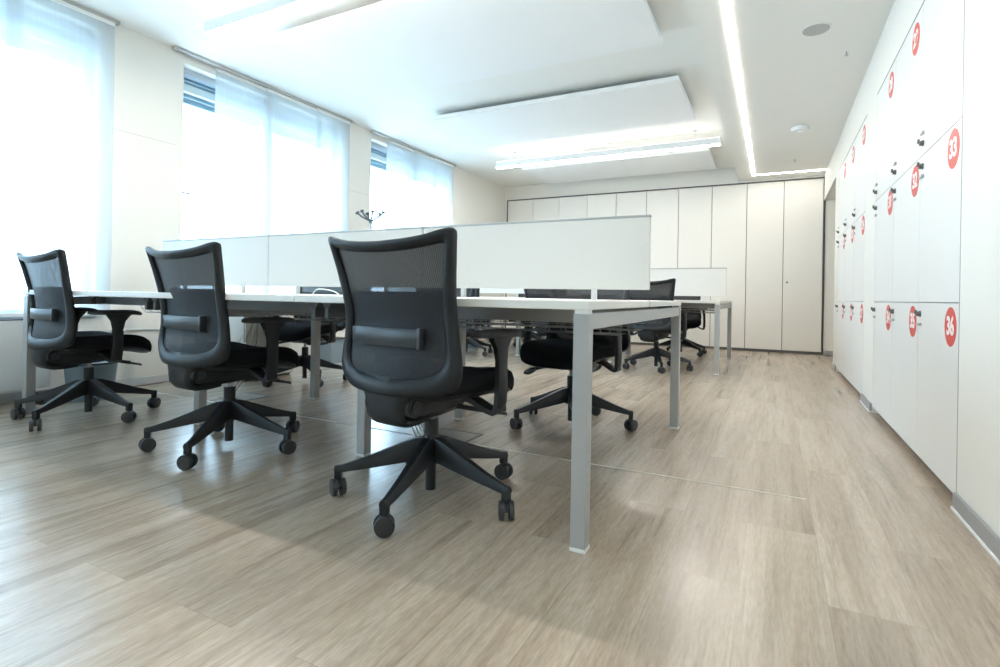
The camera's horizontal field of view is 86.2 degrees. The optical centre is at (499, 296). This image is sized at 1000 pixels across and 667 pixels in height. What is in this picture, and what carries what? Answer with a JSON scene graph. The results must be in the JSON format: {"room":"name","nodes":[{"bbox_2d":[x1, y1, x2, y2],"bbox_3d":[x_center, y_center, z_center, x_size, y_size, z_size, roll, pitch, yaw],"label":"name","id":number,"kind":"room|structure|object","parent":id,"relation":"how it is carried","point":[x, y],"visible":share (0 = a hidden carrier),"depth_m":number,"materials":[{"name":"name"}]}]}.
{"room":"open-plan office","nodes":[
{"label":"open-plan office","id":0,"kind":"room"},
{"bbox_2d":[0,25,504,403],"bbox_3d":[-2.603,-0.668,4.938,0.300,2.750,12.400,1,0,27],"label":"wall","id":1,"kind":"structure","parent":0,"point":[148,74],"depth_m":4.26,"materials":[{"name":"paint"}]},
{"bbox_2d":[0,319,49,391],"bbox_3d":[-3.393,0.367,2.917,0.162,0.452,1.500,1,0,27],"label":"radiator","id":2,"kind":"object","parent":1,"relation":"attached to","point":[11,330],"visible":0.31,"depth_m":3.37,"materials":[{"name":"grey metal"}]},
{"bbox_2d":[0,319,22,320],"bbox_3d":[-3.345,0.146,2.895,0.064,0.007,1.500,1,0,27],"label":"grille","id":3,"kind":"object","parent":2,"relation":"attached to","point":[0,319],"depth_m":3.36,"materials":[{"name":"grey"}]},
{"bbox_2d":[0,315,95,318],"bbox_3d":[-3.483,-0.913,3.149,0.300,2.110,1.850,1,0,27],"label":"window","id":4,"kind":"structure","parent":1,"relation":"in","point":[83,315],"depth_m":3.50,"materials":[{"name":"grey"}]},
{"bbox_2d":[103,328,159,331],"bbox_3d":[-2.618,0.267,4.600,0.012,0.010,11.600,1,0,27],"label":"trim","id":5,"kind":"structure","parent":1,"relation":"attached to","point":[149,328],"depth_m":4.15,"materials":[{"name":"grey wood"}]},
{"bbox_2d":[182,68,214,194],"bbox_3d":[-2.354,-0.894,5.351,0.300,2.110,1.840,1,0,27],"label":"window","id":6,"kind":"structure","parent":1,"relation":"in","point":[198,89],"depth_m":4.79,"materials":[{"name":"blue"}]},
{"bbox_2d":[183,77,214,114],"bbox_3d":[-2.449,-1.817,5.408,0.050,0.243,1.830,1,0,27],"label":"blind","id":7,"kind":"object","parent":6,"relation":"attached to","point":[189,100],"depth_m":4.84,"materials":[{"name":"fabric"}]},
{"bbox_2d":[113,128,366,194],"bbox_3d":[-2.258,-1.245,5.263,0.002,0.005,2.855,1,0,27],"label":"trim","id":8,"kind":"structure","parent":1,"relation":"attached to","point":[113,128],"depth_m":4.24,"materials":[{"name":"grey"}]},
{"bbox_2d":[0,338,482,403],"bbox_3d":[-2.647,0.672,4.555,0.013,0.061,11.700,1,0,27],"label":"baseboard","id":9,"kind":"structure","parent":1,"relation":"attached to","point":[7,397],"depth_m":4.14,"materials":[{"name":"grey"}]},
{"bbox_2d":[371,142,386,227],"bbox_3d":[-1.300,-0.876,7.406,0.300,2.110,1.780,1,0,27],"label":"window","id":10,"kind":"structure","parent":1,"relation":"in","point":[378,152],"depth_m":6.97,"materials":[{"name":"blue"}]},
{"bbox_2d":[371,148,386,171],"bbox_3d":[-1.395,-1.799,7.463,0.050,0.243,1.770,1,0,27],"label":"blind","id":11,"kind":"object","parent":10,"relation":"attached to","point":[376,164],"depth_m":7.04,"materials":[{"name":"fabric"}]},
{"bbox_2d":[70,0,894,186],"bbox_3d":[0.212,-1.936,3.449,6.630,0.320,12.500,1,0,27],"label":"ceiling","id":12,"kind":"structure","parent":0,"point":[789,78],"depth_m":4.65,"materials":[{"name":"paint"}]},
{"bbox_2d":[62,0,119,25],"bbox_3d":[-3.321,-2.043,3.089,0.054,0.026,2.043,1,0,27],"label":"rail","id":13,"kind":"object","parent":12,"relation":"attached to","point":[117,23],"visible":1,"depth_m":3.83,"materials":[{"name":"grey metal"}]},
{"bbox_2d":[0,0,6,316],"bbox_3d":[-3.302,-0.949,3.152,0.012,2.161,0.740,1,0,27],"label":"window blind","id":14,"kind":"object","parent":13,"relation":"hanging from","point":[3,3],"visible":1,"depth_m":3.41,"materials":[{"name":"white fabric"}]},
{"bbox_2d":[1,0,114,316],"bbox_3d":[-3.012,-0.944,3.680,0.012,2.161,0.625,1,0,27],"label":"window blind","id":15,"kind":"object","parent":13,"relation":"hanging from","point":[60,55],"visible":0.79,"depth_m":3.66,"materials":[{"name":"white fabric"}]},
{"bbox_2d":[172,45,352,122],"bbox_3d":[-2.197,-2.024,5.280,0.054,0.026,2.058,1,0,27],"label":"rail","id":16,"kind":"object","parent":12,"relation":"attached to","point":[176,48],"visible":0.91,"depth_m":4.91,"materials":[{"name":"grey metal"}]},
{"bbox_2d":[213,67,266,292],"bbox_3d":[-2.393,-0.933,4.962,0.012,2.161,0.570,1,0,27],"label":"window blind","id":17,"kind":"object","parent":16,"relation":"hanging from","point":[240,103],"visible":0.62,"depth_m":4.92,"materials":[{"name":"white fabric"}]},
{"bbox_2d":[263,88,316,293],"bbox_3d":[-2.118,-0.929,5.461,0.012,2.161,0.670,1,0,27],"label":"window blind","id":18,"kind":"object","parent":16,"relation":"hanging from","point":[291,124],"visible":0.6,"depth_m":5.41,"materials":[{"name":"white fabric"}]},
{"bbox_2d":[315,108,349,231],"bbox_3d":[-1.859,-0.924,5.929,0.012,2.161,0.500,1,0,27],"label":"window blind","id":19,"kind":"object","parent":16,"relation":"hanging from","point":[333,132],"visible":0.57,"depth_m":5.92,"materials":[{"name":"white fabric"}]},
{"bbox_2d":[204,0,325,36],"bbox_3d":[-0.727,-1.909,3.076,2.980,0.205,0.060,1,0,27],"label":"pendant lamp","id":20,"kind":"object","parent":12,"relation":"hanging from","point":[268,9],"visible":1,"depth_m":3.52,"materials":[{"name":"white plastic"}]},
{"bbox_2d":[371,130,455,166],"bbox_3d":[-1.126,-2.005,7.367,0.054,0.026,1.898,1,0,27],"label":"rail","id":21,"kind":"object","parent":12,"relation":"attached to","point":[372,131],"visible":0.91,"depth_m":7.09,"materials":[{"name":"grey metal"}]},
{"bbox_2d":[385,139,413,228],"bbox_3d":[-1.316,-0.915,7.061,0.012,2.161,0.610,1,0,27],"label":"window blind","id":22,"kind":"object","parent":21,"relation":"hanging from","point":[400,158],"visible":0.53,"depth_m":7.03,"materials":[{"name":"white fabric"}]},
{"bbox_2d":[413,150,433,226],"bbox_3d":[-1.068,-0.911,7.507,0.012,2.161,0.510,1,0,27],"label":"window blind","id":23,"kind":"object","parent":21,"relation":"hanging from","point":[423,208],"visible":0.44,"depth_m":7.48,"materials":[{"name":"white fabric"}]},
{"bbox_2d":[433,158,453,225],"bbox_3d":[-0.843,-0.907,7.909,0.012,2.161,0.510,1,0,27],"label":"window blind","id":24,"kind":"object","parent":21,"relation":"hanging from","point":[443,171],"visible":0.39,"depth_m":7.89,"materials":[{"name":"white fabric"}]},
{"bbox_2d":[272,0,662,97],"bbox_3d":[-0.251,-1.954,4.001,2.622,0.100,1.300,1,0,27],"label":"ceiling panel","id":25,"kind":"object","parent":12,"relation":"hanging from","point":[388,48],"visible":1,"depth_m":3.94,"materials":[{"name":"paint"}]},
{"bbox_2d":[428,75,695,147],"bbox_3d":[0.650,-1.938,5.758,2.622,0.100,1.170,1,0,27],"label":"ceiling panel","id":26,"kind":"object","parent":12,"relation":"hanging from","point":[661,101],"visible":1,"depth_m":5.58,"materials":[{"name":"paint"}]},
{"bbox_2d":[496,130,720,168],"bbox_3d":[1.257,-1.875,6.857,2.920,0.205,0.060,1,0,27],"label":"pendant lamp","id":27,"kind":"object","parent":12,"relation":"hanging from","point":[716,141],"visible":1,"depth_m":6.73,"materials":[{"name":"white plastic"}]},
{"bbox_2d":[500,137,715,161],"bbox_3d":[1.257,-1.859,6.857,2.912,0.003,0.048,1,0,27],"label":"diffuser","id":28,"kind":"object","parent":27,"relation":"attached to","point":[706,139],"depth_m":6.74,"materials":[{"name":"white plastic"}]},
{"bbox_2d":[497,144,719,168],"bbox_3d":[1.255,-1.777,6.857,2.912,0.008,0.052,1,0,27],"label":"diffuser","id":29,"kind":"object","parent":27,"relation":"attached to","point":[686,146],"depth_m":6.78,"materials":[{"name":"white plastic"}]},
{"bbox_2d":[505,130,723,155],"bbox_3d":[1.372,-1.970,6.925,2.900,0.012,0.025,1,0,27],"label":"ceiling light","id":30,"kind":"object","parent":12,"relation":"attached to","point":[715,130],"depth_m":6.83,"materials":[{"name":"paint"}]},
{"bbox_2d":[522,147,716,183],"bbox_3d":[1.739,-1.920,7.880,2.622,0.100,1.080,1,0,27],"label":"ceiling panel","id":31,"kind":"object","parent":12,"relation":"hanging from","point":[696,159],"visible":0.98,"depth_m":7.72,"materials":[{"name":"fabric"}]},
{"bbox_2d":[722,0,826,175],"bbox_3d":[1.483,-1.751,2.502,0.903,0.006,11.018,1,0,27],"label":"recessed light line","id":32,"kind":"object","parent":12,"relation":"in","point":[726,5],"visible":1,"depth_m":4.26,"materials":[{"name":"white plastic"}]},
{"bbox_2d":[722,0,754,175],"bbox_3d":[1.097,-1.758,2.700,0.036,0.006,11.018,1,0,27],"label":"diffuser","id":33,"kind":"object","parent":32,"relation":"attached to","point":[726,5],"depth_m":4.13,"materials":[{"name":"white plastic"}]},
{"bbox_2d":[755,169,826,175],"bbox_3d":[4.005,-1.708,7.379,0.867,0.006,0.036,1,0,27],"label":"diffuser","id":34,"kind":"object","parent":32,"relation":"attached to","point":[820,169],"depth_m":7.37,"materials":[{"name":"white plastic"}]},
{"bbox_2d":[791,125,809,133],"bbox_3d":[3.057,-1.696,5.438,0.176,0.062,0.176,1,0,27],"label":"smoke detector","id":35,"kind":"object","parent":12,"relation":"attached to","point":[797,129],"visible":1,"depth_m":5.40,"materials":[{"name":"white plastic"}]},
{"bbox_2d":[801,22,831,35],"bbox_3d":[2.062,-1.739,3.487,0.176,0.010,0.176,1,0,27],"label":"ceiling speaker","id":36,"kind":"object","parent":12,"relation":"attached to","point":[818,28],"visible":1,"depth_m":3.48,"materials":[{"name":"white plastic"}]},
{"bbox_2d":[0,338,999,666],"bbox_3d":[0.188,0.804,3.493,6.830,0.100,12.600,1,0,27],"label":"floor","id":37,"kind":"structure","parent":0,"point":[113,553],"depth_m":1.63,"materials":[{"name":"grey wood"}]},
{"bbox_2d":[35,390,52,404],"bbox_3d":[-2.970,0.663,3.518,0.124,0.075,0.140,1,0,27],"label":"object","id":38,"kind":"object","parent":37,"relation":"on","point":[41,402],"visible":0.17,"depth_m":3.45,"materials":[{"name":"grey metal"}]},
{"bbox_2d":[10,249,160,431],"bbox_3d":[-2.393,0.232,3.160,0.725,0.958,0.712,1,0,32],"label":"office chair","id":39,"kind":"object","parent":37,"relation":"on","point":[55,342],"visible":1,"depth_m":2.98,"materials":[{"name":"black plastic"}]},
{"bbox_2d":[64,361,117,401],"bbox_3d":[-2.812,0.576,3.674,0.308,0.254,0.308,1,0,27],"label":"waste bin","id":40,"kind":"object","parent":37,"relation":"on","point":[106,370],"visible":0.26,"depth_m":3.58,"materials":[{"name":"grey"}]},
{"bbox_2d":[138,242,299,470],"bbox_3d":[-1.290,0.250,2.614,0.711,0.958,0.706,1,0,32],"label":"office chair","id":41,"kind":"object","parent":37,"relation":"on","point":[197,348],"visible":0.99,"depth_m":2.41,"materials":[{"name":"black plastic"}]},
{"bbox_2d":[219,392,267,400],"bbox_3d":[-1.829,0.718,3.820,0.260,0.004,0.220,1,0,27],"label":"outlet box","id":42,"kind":"object","parent":37,"relation":"on","point":[245,396],"visible":0.61,"depth_m":3.83,"materials":[{"name":"grey metal"}]},
{"bbox_2d":[229,315,293,380],"bbox_3d":[-2.201,0.434,4.778,0.436,0.560,0.520,1,0,27],"label":"pedestal","id":43,"kind":"object","parent":37,"relation":"on","point":[237,328],"visible":0.2,"depth_m":4.52,"materials":[{"name":"laminate"}]},
{"bbox_2d":[262,287,346,386],"bbox_3d":[-1.666,0.244,4.521,0.714,0.958,0.714,1,0,21],"label":"office chair","id":44,"kind":"object","parent":37,"relation":"on","point":[300,331],"visible":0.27,"depth_m":4.45,"materials":[{"name":"black plastic"}]},
{"bbox_2d":[320,337,344,362],"bbox_3d":[-1.842,0.586,5.806,0.266,0.268,0.266,1,0,27],"label":"box","id":45,"kind":"object","parent":37,"relation":"on","point":[331,352],"visible":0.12,"depth_m":5.71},
{"bbox_2d":[22,290,680,554],"bbox_3d":[-0.870,0.366,3.116,3.421,0.741,1.745,1,0,27],"label":"desk","id":46,"kind":"object","parent":37,"relation":"on","point":[587,316],"visible":0.66,"depth_m":2.23,"materials":[{"name":"laminate"}]},
{"bbox_2d":[163,235,268,292],"bbox_3d":[-1.978,-0.207,3.690,1.121,0.387,0.032,1,0,27],"label":"screen","id":47,"kind":"object","parent":46,"relation":"on","point":[245,258],"visible":0.5,"depth_m":3.54,"materials":[{"name":"fabric"}]},
{"bbox_2d":[236,323,262,387],"bbox_3d":[-1.755,0.416,3.704,0.280,0.590,0.022,1,0,23],"label":"cable","id":48,"kind":"object","parent":46,"relation":"hanging from","point":[259,323],"visible":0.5,"depth_m":3.65,"materials":[{"name":"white plastic"}]},
{"bbox_2d":[241,310,345,321],"bbox_3d":[-1.028,0.102,3.008,1.042,0.067,0.184,1,0,27],"label":"cable tray","id":49,"kind":"object","parent":46,"relation":"on","point":[310,319],"depth_m":3.04,"materials":[{"name":"silver metal"}]},
{"bbox_2d":[312,288,338,294],"bbox_3d":[-1.227,-0.031,3.753,0.296,0.044,0.011,1,0,35],"label":"cable","id":50,"kind":"object","parent":46,"relation":"on","point":[319,288],"visible":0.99,"depth_m":3.75,"materials":[{"name":"white plastic"}]},
{"bbox_2d":[268,227,423,293],"bbox_3d":[-0.944,-0.190,3.159,1.196,0.387,0.032,1,0,27],"label":"screen","id":51,"kind":"object","parent":46,"relation":"on","point":[297,260],"visible":0.45,"depth_m":3.25,"materials":[{"name":"fabric"}]},
{"bbox_2d":[423,214,651,299],"bbox_3d":[0.124,-0.171,2.611,1.198,0.387,0.032,1,0,27],"label":"screen","id":52,"kind":"object","parent":46,"relation":"on","point":[612,252],"visible":0.73,"depth_m":2.52,"materials":[{"name":"fabric"}]},
{"bbox_2d":[458,319,626,335],"bbox_3d":[0.042,0.120,2.460,1.046,0.067,0.184,1,0,27],"label":"cable tray","id":53,"kind":"object","parent":46,"relation":"on","point":[472,327],"depth_m":2.41,"materials":[{"name":"silver metal"}]},
{"bbox_2d":[458,318,643,330],"bbox_3d":[0.197,0.123,2.762,1.046,0.067,0.184,1,0,27],"label":"cable tray","id":54,"kind":"object","parent":46,"relation":"on","point":[617,329],"depth_m":2.71,"materials":[{"name":"silver metal"}]},
{"bbox_2d":[355,210,384,228],"bbox_3d":[-1.490,-0.124,6.115,0.362,1.699,0.360,1,0,27],"label":"coat stand","id":55,"kind":"object","parent":37,"relation":"on","point":[365,217],"visible":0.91,"depth_m":6.10,"materials":[{"name":"metal"}]},
{"bbox_2d":[328,227,521,537],"bbox_3d":[-0.236,0.268,1.972,0.715,0.958,0.718,1,0,35],"label":"office chair","id":56,"kind":"object","parent":37,"relation":"on","point":[402,345],"visible":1,"depth_m":1.79,"materials":[{"name":"black plastic"}]},
{"bbox_2d":[438,428,482,441],"bbox_3d":[-0.256,0.745,2.856,0.260,0.004,0.220,1,0,27],"label":"outlet box","id":57,"kind":"object","parent":37,"relation":"on","point":[465,436],"visible":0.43,"depth_m":2.88,"materials":[{"name":"grey metal"}]},
{"bbox_2d":[457,288,475,337],"bbox_3d":[-0.543,0.263,3.996,0.714,0.958,0.728,1,0,27],"label":"office chair","id":58,"kind":"object","parent":37,"relation":"on","point":[470,292],"visible":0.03,"depth_m":4.04,"materials":[{"name":"black fabric"}]},
{"bbox_2d":[468,325,479,347],"bbox_3d":[-0.443,0.582,7.809,0.308,0.324,0.308,1,0,27],"label":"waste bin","id":59,"kind":"object","parent":37,"relation":"on","point":[469,345],"visible":0.16,"depth_m":7.69,"materials":[{"name":"grey plastic"}]},
{"bbox_2d":[466,288,492,356],"bbox_3d":[-0.442,0.264,6.818,0.747,0.958,0.707,1,0,23],"label":"office chair","id":60,"kind":"object","parent":37,"relation":"on","point":[470,340],"visible":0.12,"depth_m":6.74,"materials":[{"name":"black plastic"}]},
{"bbox_2d":[159,393,805,499],"bbox_3d":[-0.862,0.736,3.066,4.550,0.001,0.012,1,0,27],"label":"trim","id":61,"kind":"structure","parent":37,"relation":"on","point":[159,393],"depth_m":2.37,"materials":[{"name":"beige"}]},
{"bbox_2d":[509,294,546,345],"bbox_3d":[0.399,0.279,8.298,0.739,0.958,0.716,1,0,31],"label":"office chair","id":62,"kind":"object","parent":37,"relation":"on","point":[534,335],"visible":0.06,"depth_m":8.21,"materials":[{"name":"black plastic"}]},
{"bbox_2d":[506,198,558,336],"bbox_3d":[0.685,-0.497,9.777,0.991,2.449,0.534,1,0,27],"label":"tall cabinet","id":63,"kind":"object","parent":37,"relation":"on","point":[538,209],"visible":0.15,"depth_m":9.56,"materials":[{"name":"grey"}]},
{"bbox_2d":[524,289,550,335],"bbox_3d":[0.620,0.283,6.332,0.710,0.958,0.719,1,0,33],"label":"office chair","id":64,"kind":"object","parent":37,"relation":"on","point":[529,293],"visible":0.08,"depth_m":6.14,"materials":[{"name":"black fabric"}]},
{"bbox_2d":[510,289,637,430],"bbox_3d":[0.440,0.279,3.163,0.738,0.958,0.702,1,0,36],"label":"office chair","id":65,"kind":"object","parent":37,"relation":"on","point":[556,351],"visible":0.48,"depth_m":3.07,"materials":[{"name":"black plastic"}]},
{"bbox_2d":[559,194,616,218],"bbox_3d":[1.576,-0.482,9.320,1.003,2.449,0.534,1,0,27],"label":"tall cabinet","id":66,"kind":"object","parent":37,"relation":"on","point":[604,205],"visible":0.14,"depth_m":9.09,"materials":[{"name":"grey"}]},
{"bbox_2d":[479,296,731,374],"bbox_3d":[1.012,0.398,6.899,3.526,0.741,1.737,1,0,27],"label":"desk","id":67,"kind":"object","parent":37,"relation":"on","point":[708,304],"visible":0.19,"depth_m":5.84,"materials":[{"name":"metal"}]},
{"bbox_2d":[480,288,524,296],"bbox_3d":[-0.050,-0.174,7.449,1.121,0.387,0.032,1,0,27],"label":"screen","id":68,"kind":"object","parent":67,"relation":"on","point":[482,290],"visible":0.1,"depth_m":7.39,"materials":[{"name":"fabric"}]},
{"bbox_2d":[650,268,726,299],"bbox_3d":[2.052,-0.139,6.370,1.198,0.387,0.032,1,0,27],"label":"screen","id":69,"kind":"object","parent":67,"relation":"on","point":[702,282],"visible":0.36,"depth_m":6.24,"materials":[{"name":"plastic"}]},
{"bbox_2d":[681,309,714,312],"bbox_3d":[1.970,0.153,6.219,1.046,0.067,0.184,1,0,27],"label":"cable tray","id":70,"kind":"object","parent":67,"relation":"on","point":[681,309],"depth_m":6.09,"materials":[{"name":"silver metal"}]},
{"bbox_2d":[687,308,720,312],"bbox_3d":[2.125,0.156,6.521,1.046,0.067,0.184,1,0,27],"label":"cable tray","id":71,"kind":"object","parent":67,"relation":"on","point":[688,308],"depth_m":6.33,"materials":[{"name":"silver metal"}]},
{"bbox_2d":[616,189,678,342],"bbox_3d":[2.466,-0.467,8.863,0.991,2.449,0.534,1,0,27],"label":"tall cabinet","id":72,"kind":"object","parent":37,"relation":"on","point":[662,205],"visible":0.26,"depth_m":8.54,"materials":[{"name":"grey"}]},
{"bbox_2d":[622,278,692,373],"bbox_3d":[1.693,0.301,5.738,0.712,0.958,0.696,1,0,40],"label":"office chair","id":73,"kind":"object","parent":37,"relation":"on","point":[655,330],"visible":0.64,"depth_m":5.53,"materials":[{"name":"black plastic"}]},
{"bbox_2d":[659,296,706,356],"bbox_3d":[2.474,0.314,7.340,0.725,0.958,0.690,1,0,15],"label":"office chair","id":74,"kind":"object","parent":37,"relation":"on","point":[693,319],"visible":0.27,"depth_m":7.30,"materials":[{"name":"black plastic"}]},
{"bbox_2d":[678,184,746,347],"bbox_3d":[3.344,-0.452,8.413,0.975,2.449,0.534,1,0,27],"label":"tall cabinet","id":75,"kind":"object","parent":37,"relation":"on","point":[712,226],"visible":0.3,"depth_m":8.14,"materials":[{"name":"grey"}]},
{"bbox_2d":[745,178,823,351],"bbox_3d":[4.217,-0.437,7.965,0.978,2.449,0.534,1,0,27],"label":"tall cabinet","id":76,"kind":"object","parent":37,"relation":"on","point":[784,245],"visible":1,"depth_m":7.73,"materials":[{"name":"grey"}]},
{"bbox_2d":[835,117,866,393],"bbox_3d":[3.390,-0.275,4.796,0.484,2.168,1.911,1,0,27],"label":"tall cabinet","id":77,"kind":"object","parent":37,"relation":"on","point":[852,179],"visible":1,"depth_m":4.67,"materials":[{"name":"grey"}]},
{"bbox_2d":[871,0,963,492],"bbox_3d":[2.316,-0.294,2.701,0.484,2.168,1.887,1,0,27],"label":"lockers","id":78,"kind":"object","parent":37,"relation":"on","point":[917,216],"visible":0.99,"depth_m":2.47,"materials":[{"name":"grey laminate"}]},
{"bbox_2d":[503,167,835,355],"bbox_3d":[2.896,-0.575,8.725,6.630,2.750,0.640,1,0,27],"label":"wall","id":79,"kind":"structure","parent":0,"point":[723,175],"depth_m":8.40,"materials":[{"name":"paint"}]},
{"bbox_2d":[505,177,825,354],"bbox_3d":[2.339,-0.462,8.654,4.997,2.505,0.032,1,0,27],"label":"trim","id":80,"kind":"structure","parent":79,"relation":"attached to","point":[636,343],"depth_m":7.89,"materials":[{"name":"grey"}]},
{"bbox_2d":[824,351,832,354],"bbox_3d":[5.068,0.803,7.232,1.160,0.061,0.013,1,0,27],"label":"baseboard","id":81,"kind":"structure","parent":79,"relation":"attached to","point":[825,352],"depth_m":7.47,"materials":[{"name":"grey"}]},
{"bbox_2d":[824,0,999,536],"bbox_3d":[2.084,-0.479,2.172,0.500,2.530,11.760,1,0,27],"label":"wall","id":82,"kind":"structure","parent":0,"point":[978,446],"depth_m":1.83,"materials":[{"name":"paint"}]},
{"bbox_2d":[840,0,964,492],"bbox_3d":[2.671,-0.305,3.849,0.020,2.143,4.266,1,0,27],"label":"trim","id":83,"kind":"structure","parent":82,"relation":"attached to","point":[924,0],"depth_m":1.96,"materials":[{"name":"grey"}]},
{"bbox_2d":[831,362,999,565],"bbox_3d":[1.467,0.741,1.573,0.013,0.054,10.150,1,0,27],"label":"baseboard","id":84,"kind":"structure","parent":82,"relation":"attached to","point":[985,533],"depth_m":1.74,"materials":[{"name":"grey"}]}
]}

